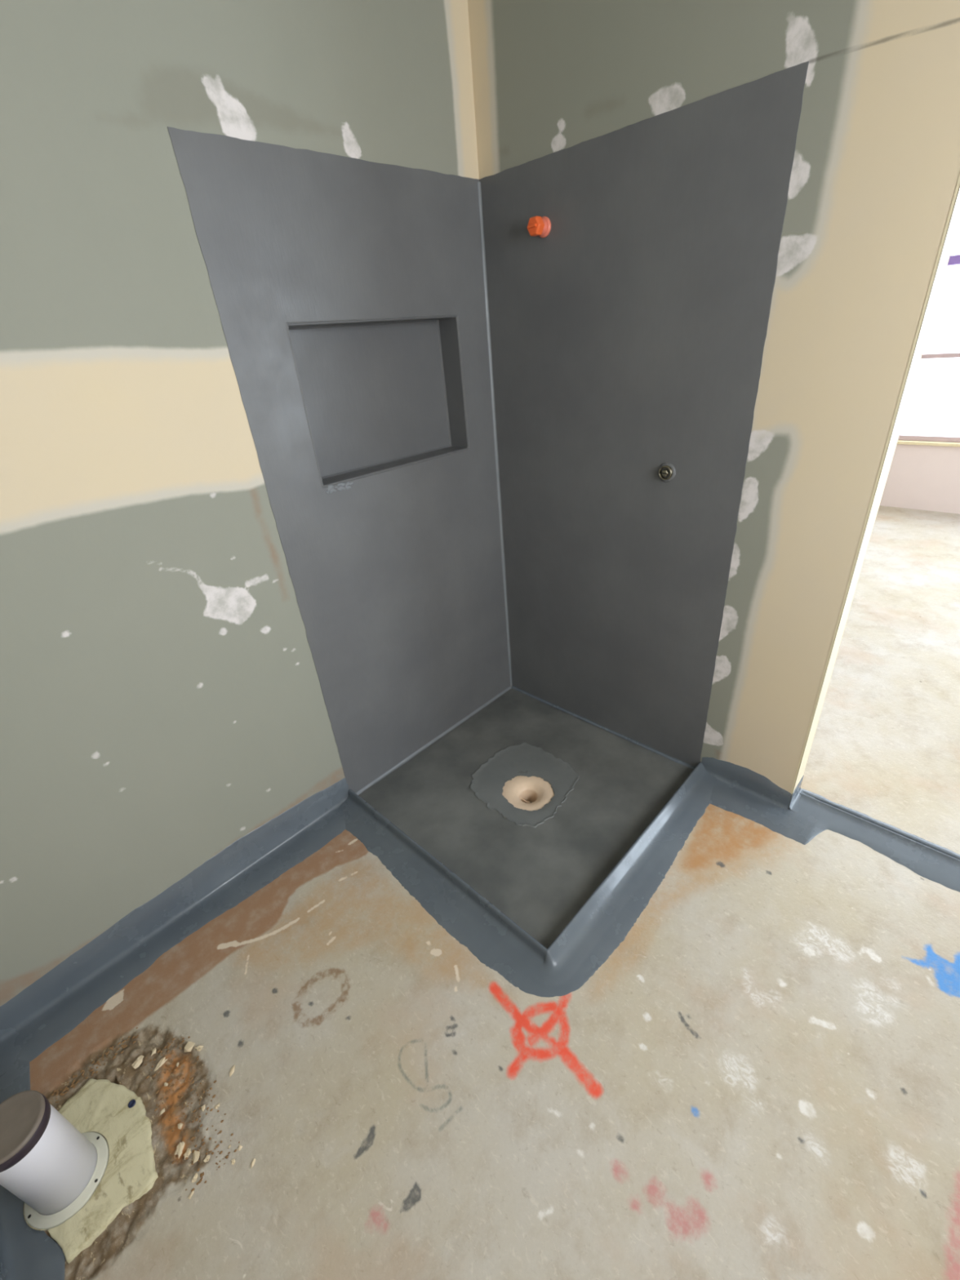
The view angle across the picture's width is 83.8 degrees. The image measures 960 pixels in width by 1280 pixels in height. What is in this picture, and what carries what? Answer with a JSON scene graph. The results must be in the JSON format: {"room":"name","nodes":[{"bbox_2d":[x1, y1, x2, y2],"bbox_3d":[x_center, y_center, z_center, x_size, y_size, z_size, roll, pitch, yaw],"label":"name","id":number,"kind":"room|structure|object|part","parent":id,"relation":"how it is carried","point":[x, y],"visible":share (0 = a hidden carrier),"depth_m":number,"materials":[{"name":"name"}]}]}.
{"room":"building under construction","nodes":[
{"label":"building under construction","id":0,"kind":"room"},
{"bbox_2d":[0,0,511,1006],"bbox_3d":[-0.688,-0.474,1.357,0.140,2.550,2.210,22,39,39],"label":"wall","id":1,"kind":"structure","parent":0,"point":[162,703],"depth_m":1.22,"materials":[{"name":"grey paint"}]},
{"bbox_2d":[0,777,348,1062],"bbox_3d":[-0.814,0.757,1.563,0.118,0.128,1.098,22,39,39],"label":"strip","id":2,"kind":"object","parent":1,"relation":"attached to","point":[47,1010],"depth_m":1.53,"materials":[{"name":"grey rubber"}]},
{"bbox_2d":[167,126,510,792],"bbox_3d":[-0.270,-0.419,1.815,0.094,1.842,0.904,22,39,39],"label":"shower wall panel","id":3,"kind":"object","parent":1,"relation":"attached to","point":[348,293],"visible":0.99,"depth_m":1.63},
{"bbox_2d":[29,804,959,1279],"bbox_3d":[0.393,0.958,1.146,2.500,0.025,2.094,22,39,39],"label":"floor","id":4,"kind":"structure","parent":0,"point":[761,1080],"depth_m":1.16,"materials":[{"name":"concrete"}]},
{"bbox_2d":[0,1089,109,1230],"bbox_3d":[-0.846,0.996,1.033,0.144,0.264,0.144,22,39,39],"label":"pipe","id":5,"kind":"object","parent":4,"relation":"on","point":[55,1168],"visible":1,"depth_m":1.01,"materials":[{"name":"white plastic"}]},
{"bbox_3d":[-0.856,0.883,0.970,0.112,0.007,0.112,22,39,39],"label":"lid","id":6,"kind":"part","parent":5,"relation":"part of","materials":[{"name":"brown plastic"}]},
{"bbox_2d":[23,1078,158,1263],"bbox_3d":[-0.819,1.085,1.123,0.313,0.029,0.222,22,39,39],"label":"mortar patch","id":7,"kind":"object","parent":4,"relation":"on","point":[114,1111],"visible":0.75,"depth_m":1.11,"materials":[{"name":"beige concrete"}]},
{"bbox_2d":[131,1055,143,1069],"bbox_3d":[-0.806,0.995,1.263,0.016,0.011,0.027,6,31,20],"label":"crumb","id":8,"kind":"object","parent":4,"relation":"on","point":[136,1064],"visible":1,"depth_m":1.26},
{"bbox_2d":[49,1026,239,1191],"bbox_3d":[-0.725,1.018,1.208,0.490,0.004,0.218,6,31,19],"label":"grains","id":9,"kind":"object","parent":4,"relation":"on","point":[66,1088],"visible":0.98,"depth_m":1.22,"materials":[{"name":"brown soil"}]},
{"bbox_2d":[151,1047,155,1056],"bbox_3d":[-0.778,0.984,1.279,0.009,0.005,0.018,-12,30,-11],"label":"crumb","id":10,"kind":"object","parent":4,"relation":"on","point":[153,1051],"visible":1,"depth_m":1.28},
{"bbox_2d":[153,1057,168,1071],"bbox_3d":[-0.749,0.994,1.255,0.015,0.010,0.032,10,32,25],"label":"crumb","id":11,"kind":"object","parent":4,"relation":"on","point":[162,1060],"visible":1,"depth_m":1.25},
{"bbox_2d":[159,1108,164,1115],"bbox_3d":[-0.697,1.034,1.173,0.012,0.006,0.009,-25,35,-31],"label":"crumb","id":12,"kind":"object","parent":4,"relation":"on","point":[162,1111],"visible":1,"depth_m":1.17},
{"bbox_2d":[174,1141,184,1158],"bbox_3d":[-0.625,1.061,1.113,0.016,0.011,0.029,-8,29,-5],"label":"crumb","id":13,"kind":"object","parent":4,"relation":"on","point":[180,1146],"visible":1,"depth_m":1.11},
{"bbox_2d":[177,1123,182,1128],"bbox_3d":[-0.644,1.044,1.148,0.011,0.008,0.012,-5,29,0],"label":"crumb","id":14,"kind":"object","parent":4,"relation":"on","point":[180,1125],"visible":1,"depth_m":1.15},
{"bbox_2d":[183,1147,191,1159],"bbox_3d":[-0.606,1.063,1.108,0.013,0.007,0.019,10,32,25],"label":"crumb","id":15,"kind":"object","parent":4,"relation":"on","point":[188,1152],"visible":1,"depth_m":1.11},
{"bbox_2d":[184,1041,195,1052],"bbox_3d":[-0.696,0.974,1.283,0.020,0.009,0.021,-6,29,-2],"label":"crumb","id":16,"kind":"object","parent":4,"relation":"on","point":[188,1046],"visible":1,"depth_m":1.28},
{"bbox_2d":[187,1191,194,1199],"bbox_3d":[-0.568,1.091,1.053,0.008,0.005,0.013,3,30,16],"label":"crumb","id":17,"kind":"object","parent":4,"relation":"on","point":[193,1192],"visible":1,"depth_m":1.05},
{"bbox_2d":[191,1172,197,1182],"bbox_3d":[-0.571,1.079,1.074,0.010,0.006,0.014,-6,29,-1],"label":"crumb","id":18,"kind":"object","parent":4,"relation":"on","point":[194,1179],"visible":1,"depth_m":1.07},
{"bbox_2d":[192,1150,199,1163],"bbox_3d":[-0.584,1.064,1.103,0.016,0.008,0.021,-20,32,-25],"label":"crumb","id":19,"kind":"object","parent":4,"relation":"on","point":[196,1153],"visible":1,"depth_m":1.10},
{"bbox_2d":[194,1044,204,1051],"bbox_3d":[-0.672,0.974,1.279,0.021,0.007,0.013,6,31,19],"label":"crumb","id":20,"kind":"object","parent":4,"relation":"on","point":[199,1047],"visible":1,"depth_m":1.28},
{"bbox_2d":[203,1155,210,1162],"bbox_3d":[-0.559,1.064,1.098,0.008,0.006,0.012,10,33,26],"label":"crumb","id":21,"kind":"object","parent":4,"relation":"on","point":[207,1157],"visible":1,"depth_m":1.10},
{"bbox_2d":[214,1102,220,1109],"bbox_3d":[-0.576,1.024,1.175,0.013,0.006,0.009,-18,31,-21],"label":"crumb","id":22,"kind":"object","parent":4,"relation":"on","point":[216,1106],"visible":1,"depth_m":1.17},
{"bbox_2d":[229,1064,235,1076],"bbox_3d":[-0.570,0.991,1.232,0.010,0.007,0.024,1,30,11],"label":"crumb","id":23,"kind":"object","parent":4,"relation":"on","point":[232,1071],"visible":1,"depth_m":1.23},
{"bbox_2d":[250,1158,255,1168],"bbox_3d":[-0.461,1.061,1.086,0.006,0.005,0.015,0,30,10],"label":"crumb","id":24,"kind":"object","parent":4,"relation":"on","point":[254,1159],"visible":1,"depth_m":1.08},
{"bbox_2d":[338,685,717,997],"bbox_3d":[0.164,0.570,1.878,1.021,0.089,1.022,22,39,39],"label":"shower tray","id":25,"kind":"object","parent":4,"relation":"on","point":[543,898],"visible":1,"depth_m":1.77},
{"bbox_2d":[502,775,554,810],"bbox_3d":[0.179,0.593,1.971,0.210,0.086,0.210,22,39,39],"label":"shower drain","id":26,"kind":"object","parent":25,"relation":"attached to","point":[524,793],"visible":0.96,"depth_m":1.98,"materials":[{"name":"plastic"}]},
{"bbox_2d":[467,0,959,793],"bbox_3d":[0.932,-0.541,1.204,2.650,2.550,0.110,22,39,39],"label":"wall","id":27,"kind":"structure","parent":0,"point":[875,172],"depth_m":1.22,"materials":[{"name":"beige paint"}]},
{"bbox_2d":[527,216,551,237],"bbox_3d":[0.164,-1.172,1.517,0.049,0.049,0.061,22,39,39],"label":"plug","id":28,"kind":"object","parent":27,"relation":"attached to","point":[540,226],"visible":1,"depth_m":1.51,"materials":[{"name":"orange plastic"}]},
{"bbox_2d":[477,61,808,767],"bbox_3d":[0.392,-0.458,1.774,0.897,1.841,0.012,22,39,39],"label":"wall panel","id":29,"kind":"object","parent":27,"relation":"attached to","point":[626,340],"visible":0.99,"depth_m":1.59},
{"bbox_2d":[657,462,675,481],"bbox_3d":[0.545,-0.491,1.571,0.055,0.055,0.019,22,39,39],"label":"pipe fitting","id":30,"kind":"object","parent":27,"relation":"attached to","point":[666,471],"visible":1,"depth_m":1.57,"materials":[{"name":"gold metal"}]},
{"bbox_2d":[701,756,791,831],"bbox_3d":[0.852,0.499,1.780,0.293,0.094,0.139,22,39,39],"label":"strip","id":31,"kind":"object","parent":27,"relation":"attached to","point":[744,792],"depth_m":1.79,"materials":[{"name":"grey rubber"}]},
{"bbox_2d":[789,775,814,813],"bbox_3d":[1.062,0.508,1.753,0.050,0.070,0.110,22,39,39],"label":"trim","id":32,"kind":"structure","parent":27,"relation":"attached to","point":[794,804],"depth_m":1.77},
{"bbox_2d":[787,173,959,808],"bbox_3d":[0.909,-0.538,1.150,0.006,2.498,0.013,22,39,39],"label":"trim","id":33,"kind":"structure","parent":27,"relation":"attached to","point":[957,192],"depth_m":1.21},
{"bbox_2d":[800,505,959,854],"bbox_3d":[2.188,-0.271,3.033,5.200,0.001,3.627,22,39,39],"label":"floor","id":34,"kind":"structure","parent":0,"point":[885,748],"depth_m":2.24,"materials":[{"name":"concrete"}]},
{"bbox_2d":[880,444,959,514],"bbox_3d":[3.378,-2.090,3.570,5.200,2.550,0.120,22,39,39],"label":"wall","id":35,"kind":"structure","parent":0,"point":[920,477],"depth_m":4.06,"materials":[{"name":"white paint"}]},
{"bbox_2d":[897,254,959,446],"bbox_3d":[3.379,-2.137,3.471,3.980,1.672,0.100,22,39,39],"label":"window","id":36,"kind":"structure","parent":35,"relation":"in","point":[908,439],"depth_m":3.90,"materials":[{"name":"paint"}]},
{"bbox_3d":[3.429,-1.409,3.857,3.980,0.022,0.050,22,39,39],"label":"sill","id":37,"kind":"part","parent":36,"relation":"part of","materials":[{"name":"paint"}]},
{"bbox_3d":[0.806,-0.590,1.315,5.200,2.550,0.110,22,39,39],"label":"wall","id":38,"kind":"structure","parent":0,"visible":0},
{"bbox_2d":[775,792,959,892],"bbox_3d":[1.299,0.681,1.484,0.830,0.021,0.214,22,39,39],"label":"strip","id":39,"kind":"object","parent":38,"relation":"attached to","point":[814,816],"depth_m":1.64,"materials":[{"name":"grey rubber"}]},
{"bbox_2d":[800,788,959,859],"bbox_3d":[1.388,0.631,1.563,0.830,0.018,0.025,22,39,39],"label":"trim","id":40,"kind":"structure","parent":38,"relation":"attached to","point":[820,797],"depth_m":1.66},
{"bbox_3d":[-0.427,0.340,-0.146,2.600,2.550,0.100,22,39,39],"label":"wall","id":41,"kind":"structure","parent":0,"visible":0},
{"bbox_2d":[0,1057,65,1279],"bbox_3d":[-0.294,1.305,0.517,2.498,0.103,0.110,22,39,39],"label":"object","id":42,"kind":"structure","parent":41,"relation":"attached to","point":[26,1253],"depth_m":1.01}
]}

